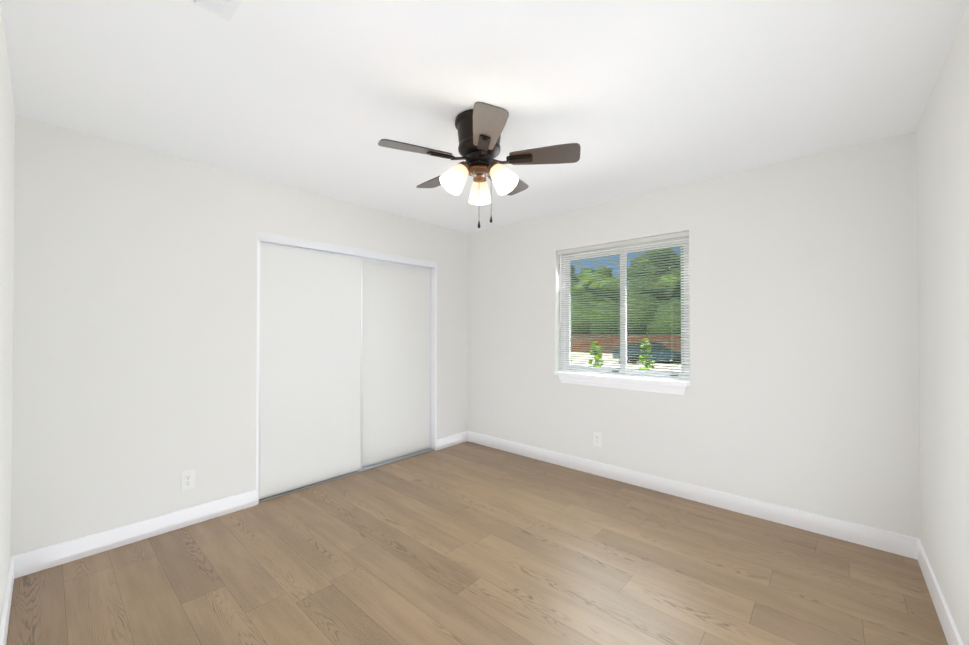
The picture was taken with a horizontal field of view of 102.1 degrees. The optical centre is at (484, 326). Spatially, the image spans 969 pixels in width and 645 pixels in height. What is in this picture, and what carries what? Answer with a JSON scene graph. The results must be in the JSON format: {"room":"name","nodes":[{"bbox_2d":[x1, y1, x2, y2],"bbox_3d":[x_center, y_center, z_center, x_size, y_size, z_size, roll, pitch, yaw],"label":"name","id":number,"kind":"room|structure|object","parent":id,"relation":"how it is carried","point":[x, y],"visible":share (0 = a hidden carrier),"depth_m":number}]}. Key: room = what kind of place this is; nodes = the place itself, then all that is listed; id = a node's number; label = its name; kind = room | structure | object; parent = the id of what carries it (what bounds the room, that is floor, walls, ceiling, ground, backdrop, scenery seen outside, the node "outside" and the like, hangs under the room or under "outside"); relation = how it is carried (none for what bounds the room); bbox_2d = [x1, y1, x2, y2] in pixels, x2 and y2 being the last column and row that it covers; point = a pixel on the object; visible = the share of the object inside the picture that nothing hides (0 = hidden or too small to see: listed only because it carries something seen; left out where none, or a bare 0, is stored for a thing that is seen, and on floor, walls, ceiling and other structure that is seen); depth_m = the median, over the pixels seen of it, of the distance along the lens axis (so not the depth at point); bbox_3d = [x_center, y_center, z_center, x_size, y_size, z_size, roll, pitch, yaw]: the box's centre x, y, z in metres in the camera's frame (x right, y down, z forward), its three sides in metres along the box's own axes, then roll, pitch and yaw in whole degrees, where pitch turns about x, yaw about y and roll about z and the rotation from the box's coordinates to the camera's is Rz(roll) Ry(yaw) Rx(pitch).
{"room":"empty bedroom","nodes":[
{"label":"empty bedroom","id":0,"kind":"room"},
{"bbox_2d":[0,3,15,623],"bbox_3d":[-1.136,0.088,0.763,3.728,2.440,0.150,0,-1,42],"label":"wall","id":1,"kind":"structure","parent":0,"point":[7,156],"depth_m":1.68},
{"bbox_2d":[0,555,19,644],"bbox_3d":[-1.137,1.252,0.863,3.581,0.119,0.015,0,-1,42],"label":"baseboard","id":2,"kind":"structure","parent":1,"relation":"attached to","point":[14,566],"depth_m":1.77},
{"bbox_2d":[11,115,467,555],"bbox_3d":[-1.395,0.113,3.386,0.150,2.440,3.722,0,-1,42],"label":"wall","id":3,"kind":"structure","parent":0,"point":[134,339],"depth_m":2.45},
{"bbox_2d":[18,489,255,576],"bbox_3d":[-2.075,1.266,2.490,0.014,0.117,1.135,0,-1,42],"label":"baseboard","id":4,"kind":"structure","parent":3,"relation":"attached to","point":[29,562],"depth_m":2.38},
{"bbox_2d":[180,469,194,490],"bbox_3d":[-1.974,1.024,2.609,0.008,0.124,0.079,0,-1,42],"label":"outlet","id":5,"kind":"object","parent":3,"relation":"attached to","point":[187,480],"visible":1,"depth_m":2.60},
{"bbox_2d":[259,242,362,498],"bbox_3d":[-1.429,0.336,3.299,0.028,1.953,0.875,0,-1,42],"label":"sliding closet door","id":6,"kind":"structure","parent":3,"relation":"in","point":[310,375],"depth_m":3.25},
{"bbox_2d":[256,231,436,504],"bbox_3d":[-1.166,0.316,3.641,0.150,2.040,1.780,0,-1,42],"label":"door frame","id":7,"kind":"structure","parent":3,"relation":"attached to","point":[434,358],"depth_m":4.25},
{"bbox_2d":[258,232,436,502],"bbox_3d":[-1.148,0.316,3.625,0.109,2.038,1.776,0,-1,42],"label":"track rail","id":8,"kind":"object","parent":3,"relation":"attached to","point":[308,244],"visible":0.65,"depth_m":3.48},
{"bbox_2d":[362,258,430,466],"bbox_3d":[-0.896,0.343,3.958,0.028,1.953,0.903,0,-1,42],"label":"sliding door","id":9,"kind":"structure","parent":3,"relation":"in","point":[396,360],"depth_m":3.94},
{"bbox_2d":[437,431,467,449],"bbox_3d":[-0.366,1.284,4.409,0.015,0.117,0.445,0,-1,42],"label":"baseboard","id":10,"kind":"structure","parent":3,"relation":"attached to","point":[455,439],"depth_m":4.40},
{"bbox_2d":[6,441,947,644],"bbox_3d":[-0.246,1.383,2.350,4.528,0.120,3.722,0,-1,42],"label":"floor","id":11,"kind":"structure","parent":0,"point":[467,543],"depth_m":2.08},
{"bbox_2d":[0,0,968,233],"bbox_3d":[-0.246,-1.177,2.374,4.528,0.120,3.722,0,-1,42],"label":"ceiling","id":12,"kind":"structure","parent":0,"point":[630,97],"depth_m":1.81},
{"bbox_2d":[187,0,241,21],"bbox_3d":[-0.864,-1.121,1.231,0.389,0.012,0.214,0,-1,42],"label":"ceiling vent","id":13,"kind":"object","parent":12,"relation":"in","point":[225,9],"visible":1,"depth_m":1.37},
{"bbox_2d":[378,101,580,227],"bbox_3d":[-0.039,-0.826,2.161,1.024,0.586,1.040,0,-1,42],"label":"ceiling fan","id":14,"kind":"object","parent":12,"relation":"hanging from","point":[479,126],"visible":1,"depth_m":2.05},
{"bbox_2d":[467,131,919,538],"bbox_3d":[1.241,0.114,3.429,3.728,2.440,0.150,0,-1,42],"label":"wall","id":15,"kind":"structure","parent":0,"point":[801,393],"depth_m":2.73},
{"bbox_2d":[593,432,601,446],"bbox_3d":[1.014,1.016,3.517,0.079,0.124,0.008,0,-1,42],"label":"outlet","id":16,"kind":"object","parent":15,"relation":"attached to","point":[597,439],"visible":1,"depth_m":3.51},
{"bbox_2d":[554,371,690,394],"bbox_3d":[1.154,0.487,3.432,1.198,0.102,0.127,0,-1,42],"label":"window sill","id":17,"kind":"structure","parent":15,"relation":"attached to","point":[648,384],"depth_m":3.33},
{"bbox_2d":[561,239,689,379],"bbox_3d":[1.218,-0.141,3.509,1.190,1.203,0.065,0,-1,42],"label":"window","id":18,"kind":"structure","parent":15,"relation":"in","point":[563,357],"depth_m":3.47},
{"bbox_2d":[558,231,689,380],"bbox_3d":[1.161,-0.153,3.446,1.174,1.171,0.050,0,-1,42],"label":"window blinds","id":19,"kind":"object","parent":18,"relation":"attached to","point":[644,241],"visible":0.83,"depth_m":3.39},
{"bbox_2d":[468,431,911,557],"bbox_3d":[1.131,1.275,3.408,3.582,0.117,0.017,0,-1,42],"label":"baseboard","id":20,"kind":"structure","parent":15,"relation":"attached to","point":[883,540],"depth_m":2.84},
{"bbox_2d":[916,4,968,644],"bbox_3d":[1.388,0.090,0.906,0.150,2.440,3.422,0,-1,42],"label":"wall","id":21,"kind":"structure","parent":0,"point":[942,163],"depth_m":1.67},
{"bbox_2d":[912,537,963,644],"bbox_3d":[1.328,1.253,0.947,0.015,0.119,3.360,0,-1,42],"label":"baseboard","id":22,"kind":"structure","parent":21,"relation":"attached to","point":[952,635],"depth_m":1.80},
{"label":"outside","id":23,"kind":"structure","parent":0,"visible":0},
{"bbox_2d":[571,249,680,371],"bbox_3d":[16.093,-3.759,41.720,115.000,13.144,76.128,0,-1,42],"label":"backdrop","id":24,"kind":"structure","parent":23,"point":[606,351],"depth_m":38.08}
]}

